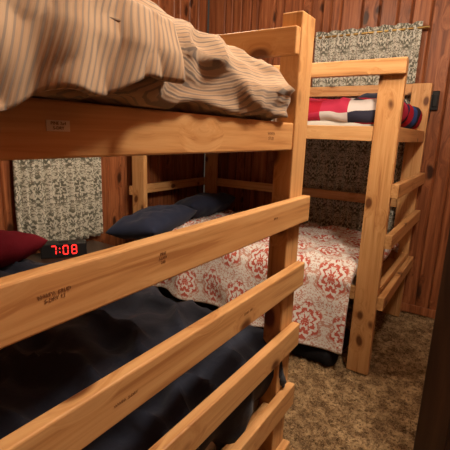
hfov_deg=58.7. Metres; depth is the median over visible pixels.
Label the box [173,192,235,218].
pillow
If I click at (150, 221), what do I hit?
pillow
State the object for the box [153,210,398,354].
comforter
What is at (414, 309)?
baseboard
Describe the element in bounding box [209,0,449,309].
wall
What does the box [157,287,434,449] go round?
floor
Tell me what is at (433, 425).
door
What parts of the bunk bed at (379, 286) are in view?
head rail, rail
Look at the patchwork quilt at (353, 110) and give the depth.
2.31 m
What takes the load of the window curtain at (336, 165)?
attached to the wall at (429, 237)
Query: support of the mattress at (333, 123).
on the bunk bed at (379, 286)
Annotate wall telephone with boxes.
[427,91,439,126]
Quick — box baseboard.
[401,302,435,318]
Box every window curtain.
[12,157,102,240]
[303,21,429,233]
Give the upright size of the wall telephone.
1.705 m
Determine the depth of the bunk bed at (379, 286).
2.36 m
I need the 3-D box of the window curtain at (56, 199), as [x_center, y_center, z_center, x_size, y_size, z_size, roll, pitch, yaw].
[-1.132,-0.677,2.711,0.075,1.662,0.780,10,15,32]
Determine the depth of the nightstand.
2.75 m
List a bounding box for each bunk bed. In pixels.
[0,10,314,449]
[129,57,433,374]
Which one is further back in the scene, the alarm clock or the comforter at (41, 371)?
the alarm clock
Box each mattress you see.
[205,399,258,449]
[275,121,373,125]
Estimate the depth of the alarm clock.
2.60 m
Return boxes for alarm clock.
[40,239,86,258]
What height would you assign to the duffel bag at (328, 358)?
0.158 m
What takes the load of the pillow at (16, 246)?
on the mattress at (211, 446)
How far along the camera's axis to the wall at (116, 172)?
3.41 m
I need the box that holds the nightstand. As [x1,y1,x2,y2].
[26,240,114,263]
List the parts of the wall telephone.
plate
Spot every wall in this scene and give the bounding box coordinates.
[0,0,207,253]
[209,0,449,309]
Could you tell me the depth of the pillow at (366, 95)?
2.41 m
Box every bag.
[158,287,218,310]
[257,327,349,366]
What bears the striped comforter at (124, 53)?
on the mattress
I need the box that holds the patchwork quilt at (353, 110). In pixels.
[275,97,421,128]
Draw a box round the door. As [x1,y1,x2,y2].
[413,228,449,449]
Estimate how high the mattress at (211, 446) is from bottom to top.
0.145 m
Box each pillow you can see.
[0,230,48,267]
[106,204,196,239]
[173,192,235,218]
[358,93,406,103]
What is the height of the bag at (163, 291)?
0.298 m
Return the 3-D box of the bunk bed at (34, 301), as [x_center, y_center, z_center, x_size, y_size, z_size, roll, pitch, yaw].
[-0.883,0.205,1.383,1.999,1.722,1.085,10,15,32]
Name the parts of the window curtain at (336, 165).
rod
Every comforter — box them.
[0,0,294,120]
[0,259,286,449]
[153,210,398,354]

